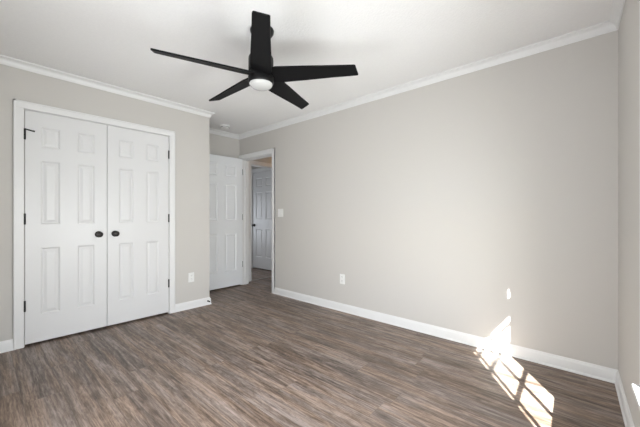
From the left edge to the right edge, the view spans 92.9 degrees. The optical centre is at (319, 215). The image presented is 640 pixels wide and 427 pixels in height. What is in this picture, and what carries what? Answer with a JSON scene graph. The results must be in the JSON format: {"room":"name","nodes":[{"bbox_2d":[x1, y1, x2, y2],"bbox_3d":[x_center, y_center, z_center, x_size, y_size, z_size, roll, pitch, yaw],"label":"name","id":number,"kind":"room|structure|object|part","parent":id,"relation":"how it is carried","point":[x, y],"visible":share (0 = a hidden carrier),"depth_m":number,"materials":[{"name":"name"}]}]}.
{"room":"empty bedroom","nodes":[
{"label":"empty bedroom","id":0,"kind":"room"},
{"bbox_2d":[0,64,208,341],"bbox_3d":[-2.450,-0.090,3.223,0.680,2.440,2.366,0,0,42],"label":"wall","id":1,"kind":"structure","parent":0,"point":[191,130],"depth_m":3.30,"materials":[{"name":"grey paint"}]},
{"bbox_2d":[24,110,106,344],"bbox_3d":[-2.330,0.101,2.820,0.095,2.018,0.601,0,0,42],"label":"door","id":2,"kind":"structure","parent":1,"relation":"in","point":[65,215],"depth_m":2.80,"materials":[{"name":"white paint"}]},
{"bbox_3d":[-2.160,0.185,2.979,0.053,0.057,0.057,0,0,42],"label":"knob","id":3,"kind":"part","parent":2,"relation":"part of","materials":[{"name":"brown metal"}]},
{"bbox_2d":[13,99,174,349],"bbox_3d":[-2.171,0.076,3.084,0.123,2.108,1.330,0,0,42],"label":"door frame","id":4,"kind":"structure","parent":1,"relation":"attached to","point":[19,106],"depth_m":2.60,"materials":[{"name":"white paint"}]},
{"bbox_2d":[0,297,211,352],"bbox_3d":[-2.116,1.085,3.072,0.019,0.091,2.185,0,0,42],"label":"baseboard","id":5,"kind":"structure","parent":1,"relation":"attached to","point":[5,346],"depth_m":3.61,"materials":[{"name":"white paint"}]},
{"bbox_2d":[0,54,214,117],"bbox_3d":[-2.096,-1.279,3.074,0.048,0.062,2.214,0,0,42],"label":"trim","id":6,"kind":"structure","parent":1,"relation":"attached to","point":[4,60],"depth_m":2.96,"materials":[{"name":"white paint"}]},
{"bbox_2d":[107,125,169,325],"bbox_3d":[-1.927,0.101,3.273,0.095,2.018,0.601,0,0,42],"label":"door","id":7,"kind":"structure","parent":1,"relation":"in","point":[138,283],"depth_m":3.26,"materials":[{"name":"white paint"}]},
{"bbox_2d":[188,272,193,281],"bbox_3d":[-1.566,0.752,3.701,0.008,0.116,0.072,0,0,42],"label":"wall outlet","id":8,"kind":"object","parent":1,"relation":"attached to","point":[190,275],"visible":1,"depth_m":3.70,"materials":[{"name":"white plastic"}]},
{"bbox_2d":[24,112,239,325],"bbox_3d":[-2.452,-0.090,3.823,0.120,2.440,3.262,0,0,42],"label":"wall","id":9,"kind":"structure","parent":0,"point":[218,145],"depth_m":4.73,"materials":[{"name":"grey paint"}]},
{"bbox_2d":[209,128,238,138],"bbox_3d":[-1.604,-1.279,4.652,0.048,0.062,0.896,0,0,42],"label":"trim","id":10,"kind":"structure","parent":9,"relation":"attached to","point":[212,131],"depth_m":4.76,"materials":[{"name":"white paint"}]},
{"bbox_2d":[253,157,271,163],"bbox_3d":[-0.895,-0.090,5.650,0.110,2.440,1.298,0,0,42],"label":"wall","id":11,"kind":"structure","parent":0,"point":[268,159],"depth_m":5.49,"materials":[{"name":"grey paint"}]},
{"bbox_2d":[249,160,271,281],"bbox_3d":[-0.985,0.091,5.538,0.143,2.078,0.857,0,0,42],"label":"door frame","id":12,"kind":"structure","parent":11,"relation":"attached to","point":[251,163],"depth_m":5.21,"materials":[{"name":"white paint"}]},
{"bbox_2d":[0,0,612,134],"bbox_3d":[-0.975,-1.360,3.406,7.220,0.100,5.000,0,0,42],"label":"ceiling","id":13,"kind":"structure","parent":0,"point":[390,43],"depth_m":2.28,"materials":[{"name":"paint"}]},
{"bbox_2d":[220,124,229,128],"bbox_3d":[-1.387,-1.290,4.441,0.140,0.040,0.140,0,0,42],"label":"smoke detector","id":14,"kind":"object","parent":13,"relation":"attached to","point":[223,126],"visible":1,"depth_m":4.40,"materials":[{"name":"white plastic"}]},
{"bbox_2d":[150,11,357,108],"bbox_3d":[-0.463,-1.101,2.181,1.250,0.417,1.302,0,0,42],"label":"ceiling fan","id":15,"kind":"object","parent":13,"relation":"hanging from","point":[262,76],"visible":1,"depth_m":2.07,"materials":[{"name":"black metal"}]},
{"bbox_3d":[-0.734,-0.988,1.971,0.637,0.011,0.146,0,17,-29],"label":"blade","id":16,"kind":"part","parent":15,"relation":"part of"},
{"bbox_3d":[-0.682,-0.988,2.395,0.637,0.011,0.146,0,17,43],"label":"blade","id":17,"kind":"part","parent":15,"relation":"part of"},
{"bbox_3d":[-0.347,-0.988,1.790,0.146,0.011,0.637,17,-3,-11],"label":"blade","id":18,"kind":"part","parent":15,"relation":"part of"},
{"bbox_3d":[-0.263,-0.988,2.476,0.146,0.011,0.637,-19,-8,24],"label":"blade","id":19,"kind":"part","parent":15,"relation":"part of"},
{"bbox_3d":[-0.056,-0.988,2.103,0.637,0.011,0.146,0,-17,7],"label":"blade","id":20,"kind":"part","parent":15,"relation":"part of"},
{"bbox_2d":[0,268,624,426],"bbox_3d":[-0.986,1.160,3.483,7.100,0.060,4.900,0,0,42],"label":"floor","id":21,"kind":"structure","parent":0,"point":[253,356],"depth_m":2.13,"materials":[{"name":"brown wood"}]},
{"bbox_2d":[240,30,617,369],"bbox_3d":[0.507,-0.090,3.457,5.032,2.440,0.120,0,0,42],"label":"wall","id":22,"kind":"structure","parent":0,"point":[484,202],"depth_m":2.63,"materials":[{"name":"grey paint"}]},
{"bbox_2d":[209,154,242,289],"bbox_3d":[-1.491,0.097,4.636,0.096,2.018,0.763,0,0,42],"label":"door","id":23,"kind":"structure","parent":22,"relation":"in","point":[225,173],"depth_m":4.69,"materials":[{"name":"white paint"}]},
{"bbox_2d":[238,148,274,293],"bbox_3d":[-0.953,0.076,4.742,0.898,2.108,0.148,0,0,42],"label":"door frame","id":24,"kind":"structure","parent":22,"relation":"attached to","point":[267,152],"depth_m":4.95,"materials":[{"name":"white paint"}]},
{"bbox_2d":[278,209,282,216],"bbox_3d":[-0.563,-0.038,4.321,0.116,0.116,0.010,0,0,42],"label":"light switch","id":25,"kind":"object","parent":22,"relation":"attached to","point":[280,211],"visible":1,"depth_m":4.31,"materials":[{"name":"white plastic"}]},
{"bbox_2d":[340,274,344,283],"bbox_3d":[0.263,0.750,3.588,0.072,0.116,0.008,0,0,42],"label":"wall outlet","id":26,"kind":"object","parent":22,"relation":"attached to","point":[342,276],"visible":1,"depth_m":3.58,"materials":[{"name":"white plastic"}]},
{"bbox_2d":[239,20,616,139],"bbox_3d":[0.325,-1.279,3.506,4.454,0.062,0.048,0,0,42],"label":"trim","id":27,"kind":"structure","parent":22,"relation":"attached to","point":[605,27],"depth_m":2.67,"materials":[{"name":"white paint"}]},
{"bbox_2d":[274,287,616,383],"bbox_3d":[0.671,1.085,3.219,3.554,0.091,0.019,0,0,42],"label":"baseboard","id":28,"kind":"structure","parent":22,"relation":"attached to","point":[591,370],"depth_m":2.62,"materials":[{"name":"white paint"}]},
{"bbox_2d":[618,0,639,426],"bbox_3d":[1.035,-0.090,0.720,0.205,2.440,3.520,0,0,40],"label":"wall","id":29,"kind":"structure","parent":0,"point":[628,31],"depth_m":1.66,"materials":[{"name":"grey paint"}]},
{"bbox_2d":[609,0,624,29],"bbox_3d":[1.007,-1.279,0.884,0.048,0.062,3.064,0,0,40],"label":"trim","id":30,"kind":"structure","parent":29,"relation":"attached to","point":[617,7],"depth_m":1.92,"materials":[{"name":"white paint"}]},
{"bbox_2d":[615,370,634,426],"bbox_3d":[1.019,1.085,0.875,0.019,0.091,3.064,0,0,40],"label":"baseboard","id":31,"kind":"structure","parent":29,"relation":"attached to","point":[628,421],"depth_m":1.75,"materials":[{"name":"white paint"}]},
{"bbox_2d":[632,0,639,409],"bbox_3d":[1.164,-0.065,0.886,0.259,1.770,0.983,0,0,40],"label":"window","id":32,"kind":"structure","parent":29,"relation":"in","point":[636,388],"depth_m":1.33,"materials":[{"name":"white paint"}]},
{"bbox_3d":[1.095,0.751,0.943,0.079,0.021,0.983,0,0,40],"label":"sill","id":33,"kind":"part","parent":32,"relation":"part of","materials":[{"name":"white paint"}]},
{"bbox_3d":[1.091,-0.104,0.956,0.010,1.691,0.965,0,0,40],"label":"casing","id":34,"kind":"part","parent":32,"relation":"part of","materials":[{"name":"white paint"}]},
{"bbox_3d":[-1.413,-0.090,6.576,2.115,2.440,0.100,0,0,42],"label":"wall","id":35,"kind":"structure","parent":0,"visible":0},
{"bbox_2d":[251,168,271,267],"bbox_3d":[-1.141,0.071,6.313,0.892,2.118,0.113,0,0,42],"label":"door frame","id":36,"kind":"structure","parent":35,"relation":"attached to","point":[258,169],"depth_m":6.54,"materials":[{"name":"white paint"}]},
{"bbox_2d":[252,170,271,269],"bbox_3d":[-1.166,0.093,6.279,0.768,2.030,0.096,0,0,42],"label":"door","id":37,"kind":"structure","parent":35,"relation":"in","point":[262,180],"depth_m":6.32,"materials":[{"name":"white paint"}]}
]}

